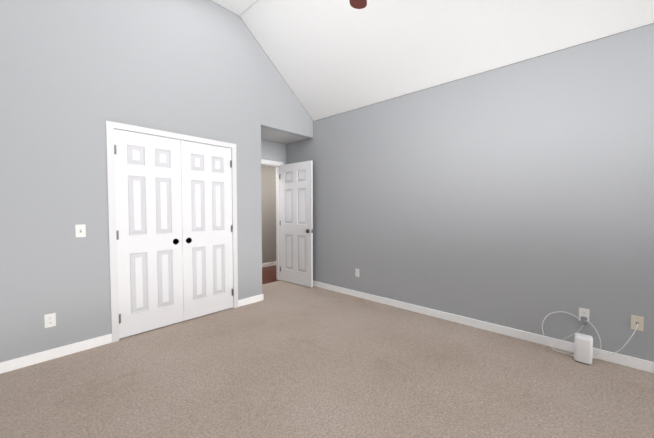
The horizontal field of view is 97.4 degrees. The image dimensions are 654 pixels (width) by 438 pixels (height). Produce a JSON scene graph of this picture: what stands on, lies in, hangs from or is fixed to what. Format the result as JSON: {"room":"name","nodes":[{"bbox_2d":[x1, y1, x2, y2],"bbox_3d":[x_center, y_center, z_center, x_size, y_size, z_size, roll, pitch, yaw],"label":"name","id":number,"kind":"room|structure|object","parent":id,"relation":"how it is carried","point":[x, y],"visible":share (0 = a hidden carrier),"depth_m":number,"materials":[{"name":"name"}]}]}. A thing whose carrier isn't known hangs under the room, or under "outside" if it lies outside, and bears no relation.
{"room":"empty bedroom","nodes":[
{"label":"empty bedroom","id":0,"kind":"room"},
{"bbox_2d":[0,0,312,361],"bbox_3d":[-1.615,-0.714,3.350,0.120,3.787,4.229,2,3,42],"label":"wall","id":1,"kind":"structure","parent":0,"point":[75,75],"depth_m":2.65,"materials":[{"name":"grey paint"}]},
{"bbox_2d":[44,313,55,327],"bbox_3d":[-2.381,0.873,2.474,0.008,0.115,0.070,2,3,42],"label":"outlet","id":2,"kind":"object","parent":1,"relation":"attached to","point":[50,320],"visible":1,"depth_m":2.47,"materials":[{"name":"white plastic"}]},
{"bbox_2d":[75,224,85,236],"bbox_3d":[-2.231,0.107,2.604,0.015,0.115,0.070,2,3,42],"label":"light switch","id":3,"kind":"object","parent":1,"relation":"attached to","point":[80,229],"visible":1,"depth_m":2.61,"materials":[{"name":"white plastic"}]},
{"bbox_2d":[114,145,120,323],"bbox_3d":[-2.049,0.158,2.814,0.013,1.750,0.022,2,3,42],"label":"left closet door hinge","id":4,"kind":"object","parent":1,"relation":"attached to","point":[117,231],"visible":1,"depth_m":2.81,"materials":[{"name":"silver metal"}]},
{"bbox_2d":[0,294,263,373],"bbox_3d":[-1.952,1.148,3.038,0.134,0.088,2.972,2,3,42],"label":"baseboard","id":5,"kind":"structure","parent":1,"relation":"attached to","point":[27,360],"depth_m":2.52,"materials":[{"name":"white wood"}]},
{"bbox_2d":[114,129,183,338],"bbox_3d":[-1.879,0.148,3.063,0.073,2.060,0.616,2,3,42],"label":"closet door","id":6,"kind":"structure","parent":1,"relation":"in","point":[148,197],"depth_m":3.02,"materials":[{"name":"white paint"}]},
{"bbox_2d":[106,121,237,342],"bbox_3d":[-1.679,0.116,3.297,0.138,2.132,1.354,2,3,42],"label":"trim","id":7,"kind":"structure","parent":1,"relation":"attached to","point":[110,126],"depth_m":2.81,"materials":[{"name":"white wood"}]},
{"bbox_2d":[180,140,232,320],"bbox_3d":[-1.462,0.132,3.519,0.073,2.060,0.616,2,3,42],"label":"closet door","id":8,"kind":"structure","parent":1,"relation":"in","point":[206,185],"depth_m":3.47,"materials":[{"name":"white paint"}]},
{"bbox_2d":[230,160,232,295],"bbox_3d":[-1.229,0.125,3.711,0.013,1.750,0.022,2,3,42],"label":"right closet door hinge","id":9,"kind":"object","parent":1,"relation":"attached to","point":[231,225],"visible":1,"depth_m":3.71,"materials":[{"name":"silver metal"}]},
{"bbox_2d":[210,0,311,143],"bbox_3d":[-1.569,-0.757,3.305,0.006,3.700,3.930,2,3,42],"label":"trim","id":10,"kind":"structure","parent":1,"relation":"attached to","point":[210,0],"depth_m":4.12,"materials":[{"name":"grey paint"}]},
{"bbox_2d":[261,165,275,263],"bbox_3d":[-1.789,-0.168,5.996,0.120,2.500,4.940,2,3,42],"label":"wall","id":11,"kind":"structure","parent":0,"point":[268,189],"depth_m":6.43,"materials":[{"name":"grey paint"}]},
{"bbox_2d":[262,261,275,267],"bbox_3d":[-1.739,1.039,5.995,0.014,0.088,4.700,2,3,42],"label":"baseboard","id":12,"kind":"structure","parent":11,"relation":"attached to","point":[269,264],"depth_m":6.47,"materials":[{"name":"white wood"}]},
{"bbox_2d":[262,265,279,284],"bbox_3d":[-1.345,1.126,5.639,1.320,0.060,4.700,2,3,42],"label":"floor","id":13,"kind":"structure","parent":0,"point":[268,274],"depth_m":5.67,"materials":[{"name":"brown wood"}]},
{"bbox_2d":[261,139,285,164],"bbox_3d":[-1.917,-0.066,3.650,0.698,2.470,3.989,2,3,42],"label":"wall","id":14,"kind":"structure","parent":0,"point":[273,151],"depth_m":5.02,"materials":[{"name":"grey paint"}]},
{"bbox_2d":[261,159,283,279],"bbox_3d":[-1.152,0.056,4.921,0.156,2.132,0.934,2,3,42],"label":"door frame","id":15,"kind":"structure","parent":14,"relation":"attached to","point":[276,164],"depth_m":5.20,"materials":[{"name":"white wood"}]},
{"bbox_2d":[280,161,312,287],"bbox_3d":[-0.529,0.080,4.927,0.787,2.060,0.111,2,3,42],"label":"entry door","id":16,"kind":"structure","parent":14,"relation":"in","point":[296,219],"depth_m":4.88,"materials":[{"name":"white paint"}]},
{"bbox_2d":[261,128,305,143],"bbox_3d":[-1.917,-1.350,3.603,0.698,0.100,3.989,2,3,42],"label":"ceiling","id":17,"kind":"structure","parent":0,"point":[275,136],"depth_m":4.74,"materials":[{"name":"white paint"}]},
{"bbox_2d":[0,280,653,437],"bbox_3d":[0.192,1.269,1.772,6.170,0.060,4.229,2,3,42],"label":"floor carpet","id":18,"kind":"object","parent":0,"point":[284,359],"visible":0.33,"depth_m":2.14,"materials":[{"name":"beige carpet"}]},
{"bbox_2d":[542,311,637,364],"bbox_3d":[2.219,1.025,2.468,0.621,0.377,0.198,2,3,42],"label":"router","id":19,"kind":"object","parent":18,"relation":"on","point":[583,348],"visible":1,"depth_m":2.42,"materials":[{"name":"white plastic"}]},
{"bbox_2d":[211,0,653,120],"bbox_3d":[0.406,-2.019,1.456,5.592,1.240,4.229,2,3,42],"label":"ceiling","id":20,"kind":"structure","parent":0,"point":[328,58],"depth_m":3.14,"materials":[{"name":"white paint"}]},
{"bbox_2d":[349,0,366,8],"bbox_3d":[0.065,-2.034,1.823,1.255,1.037,1.253,2,3,42],"label":"ceiling fan","id":21,"kind":"object","parent":20,"relation":"hanging from","point":[358,4],"visible":1,"depth_m":2.42,"materials":[{"name":"brown wood"}]},
{"bbox_2d":[286,24,653,361],"bbox_3d":[1.533,-0.188,3.277,6.290,2.740,0.120,2,3,42],"label":"wall","id":22,"kind":"structure","parent":0,"point":[519,196],"depth_m":2.90,"materials":[{"name":"grey paint"}]},
{"bbox_2d":[355,268,358,276],"bbox_3d":[0.445,0.788,4.220,0.070,0.115,0.008,2,3,42],"label":"electrical outlet","id":23,"kind":"object","parent":22,"relation":"attached to","point":[357,272],"visible":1,"depth_m":4.22,"materials":[{"name":"white plastic"}]},
{"bbox_2d":[313,23,653,137],"bbox_3d":[1.749,-1.412,2.951,5.353,0.272,0.007,2,3,42],"label":"trim","id":24,"kind":"structure","parent":22,"relation":"attached to","point":[444,83],"depth_m":2.89,"materials":[{"name":"grey paint"}]},
{"bbox_2d":[313,281,653,372],"bbox_3d":[1.488,1.139,3.276,6.050,0.088,0.014,2,3,42],"label":"baseboard","id":25,"kind":"structure","parent":22,"relation":"attached to","point":[633,362],"depth_m":2.98,"materials":[{"name":"white wood"}]},
{"bbox_2d":[579,308,589,320],"bbox_3d":[2.278,0.850,2.547,0.070,0.115,0.008,2,3,42],"label":"electrical outlet","id":26,"kind":"object","parent":22,"relation":"attached to","point":[583,312],"visible":0.71,"depth_m":2.54,"materials":[{"name":"white plastic"}]},
{"bbox_2d":[631,315,643,330],"bbox_3d":[2.513,0.843,2.329,0.070,0.115,0.013,2,3,42],"label":"outlet plate","id":27,"kind":"object","parent":22,"relation":"attached to","point":[635,320],"visible":0.85,"depth_m":2.33,"materials":[{"name":"beige plastic"}]}
]}

